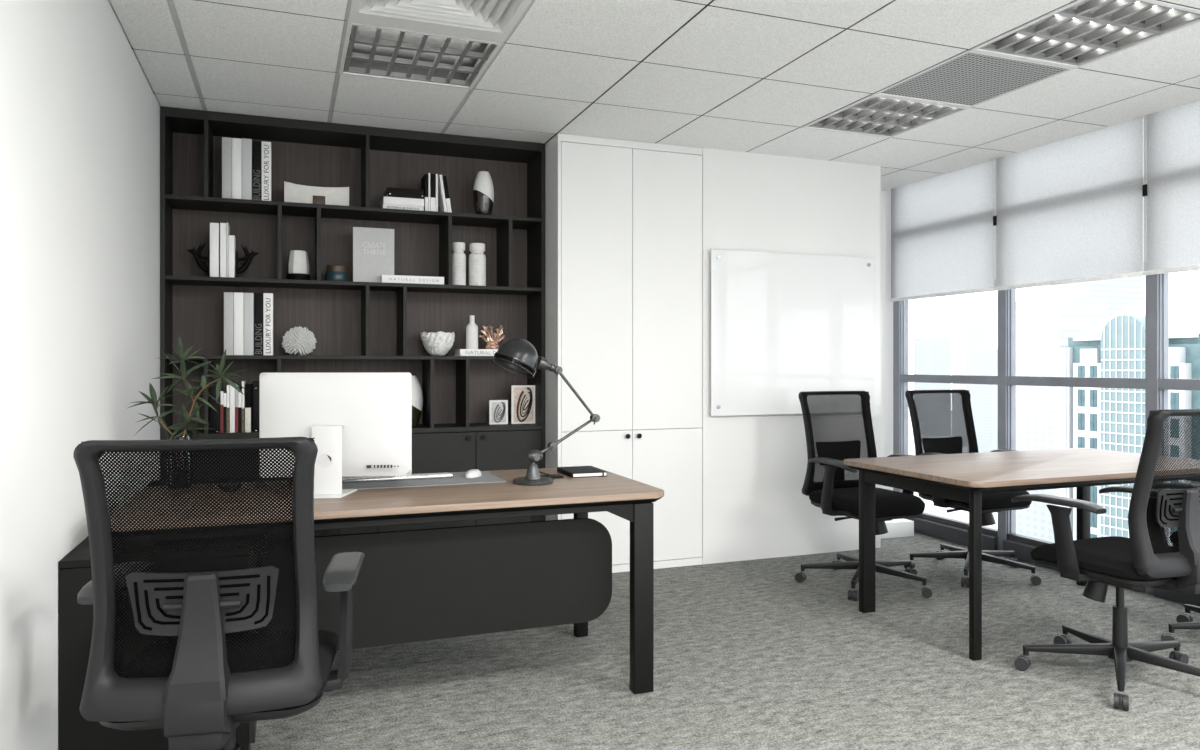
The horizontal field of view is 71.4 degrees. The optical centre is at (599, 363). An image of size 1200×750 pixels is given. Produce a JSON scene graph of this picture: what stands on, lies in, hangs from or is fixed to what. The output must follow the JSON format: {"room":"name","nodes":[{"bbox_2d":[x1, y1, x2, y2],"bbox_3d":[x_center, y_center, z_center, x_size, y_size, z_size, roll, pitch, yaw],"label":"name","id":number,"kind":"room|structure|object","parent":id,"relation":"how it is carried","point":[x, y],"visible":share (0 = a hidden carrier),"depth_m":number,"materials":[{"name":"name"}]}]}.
{"room":"office","nodes":[
{"label":"office","id":0,"kind":"room"},
{"bbox_2d":[0,0,160,749],"bbox_3d":[-1.113,-0.117,1.115,0.120,2.620,7.470,0,0,-21],"label":"wall","id":1,"kind":"structure","parent":0,"point":[80,111],"depth_m":2.28,"materials":[{"name":"white paint"}]},
{"bbox_2d":[110,0,1199,190],"bbox_3d":[1.203,-1.407,1.931,4.790,0.240,7.370,0,0,-21],"label":"ceiling","id":2,"kind":"structure","parent":0,"point":[716,39],"depth_m":3.69,"materials":[{"name":"tile"}]},
{"bbox_2d":[339,22,502,88],"bbox_3d":[-0.773,-1.327,3.522,0.594,0.089,0.592,0,0,-21],"label":"ceiling light","id":3,"kind":"object","parent":2,"relation":"attached to","point":[372,51],"visible":0.75,"depth_m":3.59,"materials":[{"name":"white metal"}]},
{"bbox_2d":[348,0,531,42],"bbox_3d":[-0.562,-1.315,2.962,0.594,0.063,0.592,0,0,-21],"label":"ceiling vent","id":4,"kind":"object","parent":2,"relation":"in","point":[485,20],"visible":1,"depth_m":3.10,"materials":[{"name":"white metal"}]},
{"bbox_2d":[132,0,1199,190],"bbox_3d":[1.203,-1.298,1.931,4.790,0.019,7.370,0,0,-21],"label":"trim","id":5,"kind":"structure","parent":2,"relation":"attached to","point":[170,2],"depth_m":3.63,"materials":[{"name":"white metal"}]},
{"bbox_2d":[801,94,969,137],"bbox_3d":[1.476,-1.327,4.367,0.594,0.089,0.592,0,0,-21],"label":"ceiling light","id":6,"kind":"object","parent":2,"relation":"attached to","point":[872,115],"visible":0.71,"depth_m":4.39,"materials":[{"name":"white metal"}]},
{"bbox_2d":[874,50,1074,107],"bbox_3d":[1.686,-1.296,3.807,0.594,0.023,0.592,0,0,-21],"label":"ceiling vent","id":7,"kind":"object","parent":2,"relation":"in","point":[969,79],"visible":0.74,"depth_m":3.79,"materials":[{"name":"grey metal"}]},
{"bbox_2d":[970,0,1199,68],"bbox_3d":[1.896,-1.327,3.247,0.594,0.089,0.592,0,0,-21],"label":"ceiling light","id":8,"kind":"object","parent":2,"relation":"attached to","point":[1079,33],"visible":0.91,"depth_m":3.27,"materials":[{"name":"white metal"}]},
{"bbox_2d":[250,532,1199,749],"bbox_3d":[1.194,1.253,1.982,5.010,0.120,7.470,0,0,-21],"label":"floor","id":9,"kind":"structure","parent":0,"point":[748,655],"depth_m":3.19,"materials":[{"name":"carpet"}]},
{"bbox_2d":[59,476,266,749],"bbox_3d":[-1.555,0.869,3.200,0.516,0.648,1.719,0,0,-21],"label":"base cabinet","id":10,"kind":"object","parent":9,"relation":"on","point":[75,619],"visible":0.07,"depth_m":2.33,"materials":[{"name":"black laminate"}]},
{"bbox_2d":[73,437,364,749],"bbox_3d":[-0.914,0.674,2.018,0.698,1.038,0.704,0,0,-12],"label":"office chair","id":11,"kind":"object","parent":9,"relation":"on","point":[198,685],"visible":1,"depth_m":1.77,"materials":[{"name":"grey fabric"}]},
{"bbox_2d":[160,106,544,550],"bbox_3d":[-1.319,-0.046,4.686,2.002,2.478,0.398,0,0,-21],"label":"bookcase","id":12,"kind":"object","parent":9,"relation":"on","point":[357,327],"visible":0.54,"depth_m":4.72,"materials":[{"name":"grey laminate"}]},
{"bbox_2d":[187,243,209,276],"bbox_3d":[-2.092,-0.538,4.352,0.112,0.188,0.100,0,0,-21],"label":"bookend","id":13,"kind":"object","parent":12,"relation":"on","point":[197,255],"visible":0.98,"depth_m":4.34,"materials":[{"name":"black metal"}]},
{"bbox_2d":[210,223,219,276],"bbox_3d":[-2.014,-0.585,4.376,0.042,0.282,0.170,0,0,-21],"label":"book","id":14,"kind":"object","parent":12,"relation":"on","point":[214,227],"visible":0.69,"depth_m":4.30,"materials":[{"name":"white paper"}]},
{"bbox_2d":[209,381,222,432],"bbox_3d":[-2.008,0.224,4.369,0.050,0.262,0.208,0,0,-21],"label":"binder","id":15,"kind":"object","parent":12,"relation":"on","point":[214,416],"visible":0.56,"depth_m":4.28,"materials":[{"name":"black plastic"}]},
{"bbox_2d":[220,390,224,432],"bbox_3d":[-1.974,0.247,4.375,0.014,0.215,0.161,0,0,-21],"label":"book","id":16,"kind":"object","parent":12,"relation":"on","point":[222,392],"visible":0.73,"depth_m":4.30,"materials":[{"name":"red paper"}]},
{"bbox_2d":[220,223,226,276],"bbox_3d":[-1.974,-0.586,4.391,0.030,0.284,0.170,0,0,-21],"label":"book","id":17,"kind":"object","parent":12,"relation":"on","point":[223,226],"visible":0.73,"depth_m":4.31,"materials":[{"name":"white paper"}]},
{"bbox_2d":[223,392,226,432],"bbox_3d":[-1.961,0.252,4.380,0.015,0.205,0.161,0,0,-21],"label":"book","id":18,"kind":"object","parent":12,"relation":"on","point":[225,393],"visible":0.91,"depth_m":4.31,"materials":[{"name":"paper"}]},
{"bbox_2d":[222,137,231,197],"bbox_3d":[-1.958,-1.010,4.397,0.046,0.322,0.170,0,0,-21],"label":"book","id":19,"kind":"object","parent":12,"relation":"on","point":[226,142],"visible":0.7,"depth_m":4.32,"materials":[{"name":"white paper"}]},
{"bbox_2d":[227,385,229,432],"bbox_3d":[-1.947,0.232,4.385,0.014,0.245,0.161,0,0,-21],"label":"book","id":20,"kind":"object","parent":12,"relation":"on","point":[228,386],"visible":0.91,"depth_m":4.31,"materials":[{"name":"white paper"}]},
{"bbox_2d":[227,222,229,276],"bbox_3d":[-1.952,-0.588,4.389,0.006,0.288,0.150,0,0,-21],"label":"book","id":21,"kind":"object","parent":12,"relation":"on","point":[228,226],"visible":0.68,"depth_m":4.32,"materials":[{"name":"white paper"}]},
{"bbox_2d":[224,292,233,354],"bbox_3d":[-1.950,-0.208,4.400,0.046,0.326,0.170,0,0,-21],"label":"book","id":22,"kind":"object","parent":12,"relation":"on","point":[228,296],"visible":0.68,"depth_m":4.32,"materials":[{"name":"white paper"}]},
{"bbox_2d":[228,235,235,277],"bbox_3d":[-1.927,-0.555,4.377,0.030,0.222,0.120,0,0,-21],"label":"book","id":23,"kind":"object","parent":12,"relation":"on","point":[231,238],"visible":0.93,"depth_m":4.32,"materials":[{"name":"white paper"}]},
{"bbox_2d":[230,381,236,432],"bbox_3d":[-1.928,0.224,4.392,0.024,0.262,0.160,0,0,-21],"label":"book","id":24,"kind":"object","parent":12,"relation":"on","point":[232,389],"visible":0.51,"depth_m":4.32,"materials":[{"name":"white paper"}]},
{"bbox_2d":[232,138,241,198],"bbox_3d":[-1.914,-1.010,4.414,0.046,0.322,0.170,0,0,-21],"label":"book","id":25,"kind":"object","parent":12,"relation":"on","point":[236,142],"visible":0.7,"depth_m":4.33,"materials":[{"name":"white paper"}]},
{"bbox_2d":[235,384,239,432],"bbox_3d":[-1.909,0.231,4.399,0.015,0.248,0.161,0,0,-21],"label":"book","id":26,"kind":"object","parent":12,"relation":"on","point":[236,391],"visible":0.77,"depth_m":4.32,"materials":[{"name":"paper"}]},
{"bbox_2d":[234,292,243,354],"bbox_3d":[-1.906,-0.208,4.417,0.046,0.326,0.170,0,0,-21],"label":"book","id":27,"kind":"object","parent":12,"relation":"on","point":[238,297],"visible":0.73,"depth_m":4.34,"materials":[{"name":"white paper"}]},
{"bbox_2d":[238,392,241,431],"bbox_3d":[-1.894,0.251,4.405,0.016,0.208,0.161,0,0,-21],"label":"book","id":28,"kind":"object","parent":12,"relation":"on","point":[239,393],"visible":0.75,"depth_m":4.33,"materials":[{"name":"black paper"}]},
{"bbox_2d":[242,381,245,431],"bbox_3d":[-1.880,0.222,4.410,0.012,0.265,0.161,0,0,-21],"label":"book","id":29,"kind":"object","parent":12,"relation":"on","point":[243,382],"visible":0.96,"depth_m":4.34,"materials":[{"name":"white paper"}]},
{"bbox_2d":[242,138,251,199],"bbox_3d":[-1.869,-1.012,4.431,0.047,0.325,0.170,0,0,-21],"label":"book","id":30,"kind":"object","parent":12,"relation":"on","point":[246,143],"visible":0.69,"depth_m":4.35,"materials":[{"name":"white paper"}]},
{"bbox_2d":[236,245,258,277],"bbox_3d":[-1.868,-0.538,4.436,0.112,0.188,0.100,0,0,-21],"label":"bookend","id":31,"kind":"object","parent":12,"relation":"on","point":[248,257],"visible":0.96,"depth_m":4.41,"materials":[{"name":"black metal"}]},
{"bbox_2d":[245,407,250,431],"bbox_3d":[-1.839,0.291,4.367,0.028,0.128,0.070,0,0,-21],"label":"book","id":32,"kind":"object","parent":12,"relation":"on","point":[247,410],"visible":1,"depth_m":4.33,"materials":[{"name":"beige paper"}]},
{"bbox_2d":[244,293,253,354],"bbox_3d":[-1.861,-0.208,4.434,0.047,0.326,0.170,0,0,-21],"label":"book","id":33,"kind":"object","parent":12,"relation":"on","point":[248,297],"visible":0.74,"depth_m":4.36,"materials":[{"name":"white paper"}]},
{"bbox_2d":[246,383,252,430],"bbox_3d":[-1.877,0.230,4.476,0.034,0.250,0.140,0,0,-21],"label":"book","id":34,"kind":"object","parent":12,"relation":"on","point":[249,387],"visible":0.69,"depth_m":4.41,"materials":[{"name":"black paper"}]},
{"bbox_2d":[253,381,258,431],"bbox_3d":[-1.825,0.224,4.438,0.030,0.262,0.208,0,0,-21],"label":"binder","id":35,"kind":"object","parent":12,"relation":"on","point":[255,383],"visible":0.92,"depth_m":4.35,"materials":[{"name":"black cardboard"}]},
{"bbox_2d":[252,141,261,199],"bbox_3d":[-1.824,-1.008,4.447,0.044,0.317,0.171,0,0,-21],"label":"book","id":36,"kind":"object","parent":12,"relation":"on","point":[256,145],"visible":0.91,"depth_m":4.37,"materials":[{"name":"black paper"}]},
{"bbox_2d":[254,293,262,354],"bbox_3d":[-1.816,-0.208,4.450,0.044,0.326,0.171,0,0,-21],"label":"book","id":37,"kind":"object","parent":12,"relation":"on","point":[258,297],"visible":0.92,"depth_m":4.37,"materials":[{"name":"black paper"}]},
{"bbox_2d":[262,141,271,200],"bbox_3d":[-1.781,-1.008,4.463,0.046,0.318,0.171,0,0,-21],"label":"book","id":38,"kind":"object","parent":12,"relation":"on","point":[266,146],"visible":0.94,"depth_m":4.38,"materials":[{"name":"paper"}]},
{"bbox_2d":[263,293,272,354],"bbox_3d":[-1.772,-0.209,4.467,0.046,0.327,0.171,0,0,-21],"label":"book","id":39,"kind":"object","parent":12,"relation":"on","point":[267,297],"visible":0.89,"depth_m":4.39,"materials":[{"name":"paper"}]},
{"bbox_2d":[287,250,309,279],"bbox_3d":[-1.629,-0.527,4.516,0.120,0.166,0.120,0,0,-21],"label":"lantern","id":40,"kind":"object","parent":12,"relation":"on","point":[298,259],"visible":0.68,"depth_m":4.47,"materials":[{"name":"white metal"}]},
{"bbox_2d":[282,326,316,354],"bbox_3d":[-1.629,-0.126,4.527,0.179,0.158,0.164,0,0,-21],"label":"ornament","id":41,"kind":"object","parent":12,"relation":"on","point":[299,340],"visible":1,"depth_m":4.49,"materials":[{"name":"white ceramic"}]},
{"bbox_2d":[284,181,348,205],"bbox_3d":[-1.543,-0.911,4.552,0.332,0.123,0.132,0,0,-21],"label":"decorative tray","id":42,"kind":"object","parent":12,"relation":"on","point":[296,193],"visible":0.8,"depth_m":4.49,"materials":[{"name":"white ceramic"}]},
{"bbox_2d":[325,265,347,280],"bbox_3d":[-1.446,-0.492,4.585,0.116,0.095,0.116,0,0,-21],"label":"lidded pot","id":43,"kind":"object","parent":12,"relation":"on","point":[333,272],"visible":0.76,"depth_m":4.54,"materials":[{"name":"teal ceramic"}]},
{"bbox_2d":[353,227,393,281],"bbox_3d":[-1.255,-0.599,4.631,0.222,0.308,0.026,0,0,-21],"label":"picture book","id":44,"kind":"object","parent":12,"relation":"on","point":[373,248],"visible":0.91,"depth_m":4.62,"materials":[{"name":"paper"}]},
{"bbox_2d":[381,204,423,210],"bbox_3d":[-1.126,-0.864,4.731,0.221,0.030,0.221,0,0,-21],"label":"book","id":45,"kind":"object","parent":12,"relation":"on","point":[389,206],"visible":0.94,"depth_m":4.63,"materials":[{"name":"paper"}]},
{"bbox_2d":[379,196,423,207],"bbox_3d":[-1.124,-0.901,4.732,0.221,0.042,0.220,0,0,-21],"label":"book","id":46,"kind":"object","parent":45,"relation":"on","point":[385,200],"visible":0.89,"depth_m":4.63,"materials":[{"name":"white paper"}]},
{"bbox_2d":[385,191,424,198],"bbox_3d":[-1.112,-0.937,4.736,0.200,0.030,0.222,0,0,-21],"label":"book","id":47,"kind":"object","parent":46,"relation":"on","point":[389,193],"visible":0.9,"depth_m":4.63,"materials":[{"name":"black paper"}]},
{"bbox_2d":[383,187,422,195],"bbox_3d":[-1.117,-0.963,4.735,0.196,0.020,0.220,0,0,-21],"label":"book","id":48,"kind":"object","parent":47,"relation":"on","point":[388,188],"visible":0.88,"depth_m":4.63,"materials":[{"name":"black paper"}]},
{"bbox_2d":[381,275,443,284],"bbox_3d":[-1.045,-0.467,4.660,0.341,0.045,0.061,0,0,-21],"label":"book","id":49,"kind":"object","parent":12,"relation":"on","point":[384,278],"visible":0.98,"depth_m":4.63,"materials":[{"name":"white paper"}]},
{"bbox_2d":[412,376,422,426],"bbox_3d":[-1.099,0.210,4.768,0.176,0.288,0.176,0,0,-21],"label":"vase","id":50,"kind":"object","parent":12,"relation":"on","point":[417,395],"visible":0.28,"depth_m":4.72,"materials":[{"name":"white ceramic"}]},
{"bbox_2d":[421,174,427,210],"bbox_3d":[-0.997,-0.957,4.747,0.018,0.215,0.151,0,0,-21],"label":"book","id":51,"kind":"object","parent":12,"relation":"on","point":[424,181],"visible":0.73,"depth_m":4.68,"materials":[{"name":"black paper"}]},
{"bbox_2d":[428,173,429,210],"bbox_3d":[-0.982,-0.960,4.753,0.010,0.222,0.150,0,0,-21],"label":"book","id":52,"kind":"object","parent":12,"relation":"on","point":[428,173],"visible":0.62,"depth_m":4.68,"materials":[{"name":"white paper"}]},
{"bbox_2d":[430,174,435,210],"bbox_3d":[-0.963,-0.959,4.760,0.028,0.219,0.151,0,0,-21],"label":"book","id":53,"kind":"object","parent":12,"relation":"on","point":[432,176],"visible":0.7,"depth_m":4.69,"materials":[{"name":"black paper"}]},
{"bbox_2d":[435,174,437,211],"bbox_3d":[-0.943,-0.959,4.768,0.012,0.219,0.150,0,0,-21],"label":"book","id":54,"kind":"object","parent":12,"relation":"on","point":[436,175],"visible":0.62,"depth_m":4.70,"materials":[{"name":"white paper"}]},
{"bbox_2d":[420,331,454,355],"bbox_3d":[-0.933,-0.116,4.799,0.194,0.138,0.197,0,0,-21],"label":"bowl","id":55,"kind":"object","parent":12,"relation":"on","point":[439,343],"visible":1,"depth_m":4.73,"materials":[{"name":"white ceramic"}]},
{"bbox_2d":[438,175,446,211],"bbox_3d":[-0.909,-0.958,4.781,0.045,0.218,0.150,0,0,-21],"label":"book","id":56,"kind":"object","parent":12,"relation":"on","point":[441,195],"visible":0.7,"depth_m":4.72,"materials":[{"name":"white paper"}]},
{"bbox_2d":[442,176,451,212],"bbox_3d":[-0.889,-0.956,4.788,0.053,0.213,0.151,0,0,-21],"label":"book","id":57,"kind":"object","parent":12,"relation":"on","point":[447,198],"visible":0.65,"depth_m":4.72,"materials":[{"name":"paper"}]},
{"bbox_2d":[452,242,465,284],"bbox_3d":[-0.814,-0.571,4.811,0.083,0.252,0.083,0,0,-21],"label":"jar","id":58,"kind":"object","parent":12,"relation":"on","point":[458,257],"visible":0.87,"depth_m":4.78,"materials":[{"name":"white ceramic"}]},
{"bbox_2d":[454,349,497,355],"bbox_3d":[-0.674,-0.065,4.885,0.326,0.040,0.191,0,0,-21],"label":"book","id":59,"kind":"object","parent":12,"relation":"on","point":[457,352],"visible":0.56,"depth_m":4.78,"materials":[{"name":"white paper"}]},
{"bbox_2d":[466,315,477,348],"bbox_3d":[-0.743,-0.183,4.849,0.070,0.196,0.070,0,0,-21],"label":"bottle","id":60,"kind":"object","parent":59,"relation":"on","point":[471,328],"visible":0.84,"depth_m":4.82,"materials":[{"name":"ceramic"}]},
{"bbox_2d":[479,325,504,348],"bbox_3d":[-0.622,-0.157,4.889,0.144,0.149,0.146,0,0,16],"label":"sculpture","id":61,"kind":"object","parent":59,"relation":"on","point":[491,343],"visible":0.98,"depth_m":4.86,"materials":[{"name":"gold metal"}]},
{"bbox_2d":[469,243,485,285],"bbox_3d":[-0.712,-0.571,4.849,0.101,0.252,0.101,0,0,-21],"label":"jar","id":62,"kind":"object","parent":12,"relation":"on","point":[477,259],"visible":0.97,"depth_m":4.81,"materials":[{"name":"white ceramic"}]},
{"bbox_2d":[473,171,493,214],"bbox_3d":[-0.677,-0.983,4.862,0.120,0.266,0.120,0,0,-21],"label":"vase","id":63,"kind":"object","parent":12,"relation":"on","point":[483,191],"visible":0.83,"depth_m":4.82,"materials":[{"name":"white ceramic"}]},
{"bbox_2d":[489,400,507,424],"bbox_3d":[-0.596,0.283,4.910,0.111,0.142,0.016,0,0,-21],"label":"photo frame","id":64,"kind":"object","parent":12,"relation":"on","point":[498,409],"visible":1,"depth_m":4.90,"materials":[{"name":"white paper"}]},
{"bbox_2d":[491,402,505,422],"bbox_3d":[-0.594,0.283,4.904,0.087,0.119,0.001,0,0,-21],"label":"print","id":65,"kind":"object","parent":64,"relation":"attached to","point":[498,409],"depth_m":4.90},
{"bbox_2d":[511,385,534,423],"bbox_3d":[-0.456,0.241,4.963,0.145,0.228,0.016,0,0,-21],"label":"photo frame","id":66,"kind":"object","parent":12,"relation":"on","point":[522,396],"visible":1,"depth_m":4.96,"materials":[{"name":"white paper"}]},
{"bbox_2d":[110,467,663,693],"bbox_3d":[-0.736,0.828,3.096,1.800,0.730,0.815,0,0,-21],"label":"executive desk","id":67,"kind":"object","parent":9,"relation":"on","point":[416,585],"visible":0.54,"depth_m":2.92,"materials":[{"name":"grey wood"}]},
{"bbox_2d":[167,435,192,488],"bbox_3d":[-1.568,0.365,3.120,0.086,0.195,0.086,0,0,-21],"label":"glass vase","id":68,"kind":"object","parent":67,"relation":"on","point":[189,436],"visible":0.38,"depth_m":3.10,"materials":[{"name":"clear glass"}]},
{"bbox_2d":[129,336,252,466],"bbox_3d":[-1.524,0.141,3.136,0.415,0.486,0.178,0,0,-17],"label":"leafy branch","id":69,"kind":"object","parent":68,"relation":"in","point":[153,400],"visible":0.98,"depth_m":3.13,"materials":[{"name":"green plant"}]},
{"bbox_2d":[219,483,241,491],"bbox_3d":[-1.349,0.452,3.050,0.084,0.022,0.084,0,0,-21],"label":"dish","id":70,"kind":"object","parent":67,"relation":"on","point":[229,483],"visible":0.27,"depth_m":3.04,"materials":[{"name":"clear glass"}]},
{"bbox_2d":[259,373,411,498],"bbox_3d":[-0.944,0.247,2.961,0.532,0.432,0.175,0,0,-6],"label":"desktop computer","id":71,"kind":"object","parent":67,"relation":"on","point":[360,424],"visible":0.87,"depth_m":2.98,"materials":[{"name":"white plastic"}]},
{"bbox_2d":[342,471,506,489],"bbox_3d":[-0.780,0.461,3.302,0.762,0.003,0.340,0,0,-21],"label":"desk mat","id":72,"kind":"object","parent":67,"relation":"on","point":[458,478],"visible":0.52,"depth_m":3.24,"materials":[{"name":"grey fabric"}]},
{"bbox_2d":[342,472,452,482],"bbox_3d":[-0.818,0.451,3.343,0.440,0.016,0.115,0,0,-21],"label":"keyboard","id":73,"kind":"object","parent":72,"relation":"on","point":[424,475],"visible":0.85,"depth_m":3.30,"materials":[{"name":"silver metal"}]},
{"bbox_2d":[465,469,481,477],"bbox_3d":[-0.519,0.446,3.421,0.058,0.027,0.110,0,0,14],"label":"computer mouse","id":74,"kind":"object","parent":72,"relation":"on","point":[472,473],"visible":1,"depth_m":3.39,"materials":[{"name":"white plastic"}]},
{"bbox_2d":[493,338,599,485],"bbox_3d":[-0.302,0.181,3.368,0.415,0.563,0.470,0,0,-43],"label":"desk lamp","id":75,"kind":"object","parent":67,"relation":"on","point":[519,354],"visible":1,"depth_m":3.23,"materials":[{"name":"metal"}]},
{"bbox_2d":[540,474,562,477],"bbox_3d":[-0.204,0.458,3.401,0.100,0.008,0.060,0,0,-21],"label":"mobile phone","id":76,"kind":"object","parent":67,"relation":"on","point":[552,475],"visible":0.53,"depth_m":3.39,"materials":[{"name":"black plastic"}]},
{"bbox_2d":[557,466,606,477],"bbox_3d":[-0.077,0.453,3.521,0.155,0.019,0.222,0,0,-19],"label":"notebook","id":77,"kind":"object","parent":67,"relation":"on","point":[573,471],"visible":1,"depth_m":3.45,"materials":[{"name":"paper"}]},
{"bbox_2d":[545,133,701,572],"bbox_3d":[0.083,-0.046,5.094,0.902,2.478,0.641,0,0,-21],"label":"tall cabinet","id":78,"kind":"object","parent":9,"relation":"on","point":[623,218],"visible":0.9,"depth_m":4.82,"materials":[{"name":"white laminate"}]},
{"bbox_2d":[795,391,931,600],"bbox_3d":[1.448,0.674,4.535,0.688,1.038,0.701,0,0,-21],"label":"office chair","id":79,"kind":"object","parent":9,"relation":"on","point":[835,495],"visible":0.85,"depth_m":4.63,"materials":[{"name":"grey fabric"}]},
{"bbox_2d":[904,389,1040,586],"bbox_3d":[2.150,0.674,4.780,0.703,1.038,0.733,0,0,-21],"label":"office chair","id":80,"kind":"object","parent":9,"relation":"on","point":[932,444],"visible":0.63,"depth_m":4.91,"materials":[{"name":"grey fabric"}]},
{"bbox_2d":[844,448,1199,660],"bbox_3d":[2.074,0.828,3.945,1.623,0.730,0.857,0,0,-21],"label":"meeting table","id":81,"kind":"object","parent":9,"relation":"on","point":[964,477],"visible":0.97,"depth_m":3.76,"materials":[{"name":"brown wood"}]},
{"bbox_2d":[998,289,1144,591],"bbox_3d":[2.703,-0.117,4.827,0.115,2.620,0.968,0,0,-21],"label":"window","id":82,"kind":"structure","parent":9,"relation":"on","point":[1008,540],"depth_m":5.21,"materials":[{"name":"metal"}]},
{"bbox_2d":[993,116,1146,290],"bbox_3d":[2.664,-0.901,4.785,0.046,0.887,1.006,0,0,-20],"label":"roller shade","id":83,"kind":"object","parent":82,"relation":"attached to","point":[1069,210],"visible":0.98,"depth_m":4.73,"materials":[{"name":"white fabric"}]},
{"bbox_2d":[1011,409,1199,710],"bbox_3d":[2.005,0.674,3.189,0.699,1.038,0.730,0,0,-25],"label":"office chair","id":84,"kind":"object","parent":9,"relation":"on","point":[1143,559],"visible":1,"depth_m":2.96,"materials":[{"name":"grey fabric"}]},
{"bbox_2d":[1145,273,1199,606],"bbox_3d":[3.043,-0.117,3.921,0.115,2.620,0.968,0,0,-21],"label":"window","id":85,"kind":"structure","parent":9,"relation":"on","point":[1158,384],"depth_m":4.31,"materials":[{"name":"metal"}]},
{"bbox_2d":[1143,100,1199,275],"bbox_3d":[3.006,-0.901,3.874,0.046,0.887,0.999,0,0,-20],"label":"roller shade","id":86,"kind":"object","parent":85,"relation":"attached to","point":[1171,168],"visible":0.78,"depth_m":4.20,"materials":[{"name":"white fabric"}]},
{"bbox_2d":[1153,482,1199,640],"bbox_3d":[2.754,0.674,3.503,0.688,1.038,0.701,0,0,-23],"label":"office chair","id":87,"kind":"object","parent":9,"relation":"on","point":[1185,620],"visible":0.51,"depth_m":3.53,"materials":[{"name":"grey fabric"}]},
{"bbox_2d":[702,148,880,563],"bbox_3d":[1.182,-0.107,5.294,1.293,2.600,0.200,0,0,-21],"label":"wall partition","id":88,"kind":"structure","parent":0,"point":[754,467],"depth_m":5.14,"materials":[{"name":"white paint"}]},
{"bbox_2d":[711,249,873,415],"bbox_3d":[1.207,-0.186,5.175,1.180,0.991,0.041,0,0,-21],"label":"board","id":89,"kind":"object","parent":88,"relation":"attached to","point":[784,325],"visible":0.8,"depth_m":5.14,"materials":[{"name":"white glass"}]},
{"bbox_2d":[881,190,892,489],"bbox_3d":[-0.058,-0.117,5.458,4.910,2.620,0.120,0,0,-21],"label":"wall","id":90,"kind":"structure","parent":0,"point":[886,304],"depth_m":6.22,"materials":[{"name":"white paint"}]},
{"bbox_2d":[881,519,913,538],"bbox_3d":[1.890,1.141,5.904,0.458,0.105,0.415,0,0,-21],"label":"trim","id":91,"kind":"structure","parent":90,"relation":"attached to","point":[896,528],"depth_m":5.75,"materials":[{"name":"white paint"}]},
{"bbox_2d":[893,300,997,549],"bbox_3d":[2.362,-0.117,5.733,0.115,2.620,0.968,0,0,-21],"label":"window","id":92,"kind":"structure","parent":90,"relation":"in","point":[948,529],"depth_m":6.12,"materials":[{"name":"metal"}]},
{"bbox_2d":[891,158,996,301],"bbox_3d":[2.325,-0.901,5.689,0.046,0.887,0.983,0,0,-20],"label":"roller shade","id":93,"kind":"object","parent":92,"relation":"attached to","point":[942,226],"visible":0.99,"depth_m":5.64,"materials":[{"name":"white fabric"}]},
{"bbox_2d":[1050,276,1142,316],"bbox_3d":[287.839,13.920,484.954,40.000,154.546,27.319,0,0,-21],"label":"sky","id":94,"kind":"structure","parent":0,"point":[1120,293],"depth_m":472.33,"materials":[{"name":"white"}]},
{"label":"outside","id":95,"kind":"structure","parent":0,"visible":0},
{"bbox_2d":[908,411,997,528],"bbox_3d":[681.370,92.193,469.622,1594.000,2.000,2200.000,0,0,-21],"label":"city","id":96,"kind":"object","parent":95,"point":[960,515],"depth_m":523.71},
{"bbox_2d":[914,334,950,434],"bbox_3d":[425.724,26.519,1070.499,30.000,129.349,32.160,0,0,-21],"label":"tower","id":97,"kind":"structure","parent":96,"relation":"on","point":[932,352],"depth_m":1057.67,"materials":[{"name":"white"}]},
{"bbox_2d":[952,313,986,446],"bbox_3d":[412.974,17.477,933.826,30.000,147.432,20.638,0,0,-21],"label":"tower","id":98,"kind":"structure","parent":96,"relation":"on","point":[969,335],"depth_m":926.58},
{"bbox_2d":[968,345,997,452],"bbox_3d":[388.373,36.194,828.700,30.000,109.998,30.424,0,0,-21],"label":"tower","id":99,"kind":"structure","parent":96,"relation":"on","point":[983,361],"depth_m":817.90,"materials":[{"name":"white"}]},
{"bbox_2d":[1016,289,1107,542],"bbox_3d":[219.278,28.077,397.320,30.000,126.231,24.508,0,0,-21],"label":"tower","id":100,"kind":"structure","parent":96,"relation":"on","point":[1038,337],"depth_m":390.43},
{"bbox_2d":[1056,297,1199,545],"bbox_3d":[177.543,35.291,262.023,43.300,111.804,48.575,0,0,-21],"label":"building","id":101,"kind":"structure","parent":96,"relation":"on","point":[1113,419],"depth_m":255.61,"materials":[{"name":"white concrete"}]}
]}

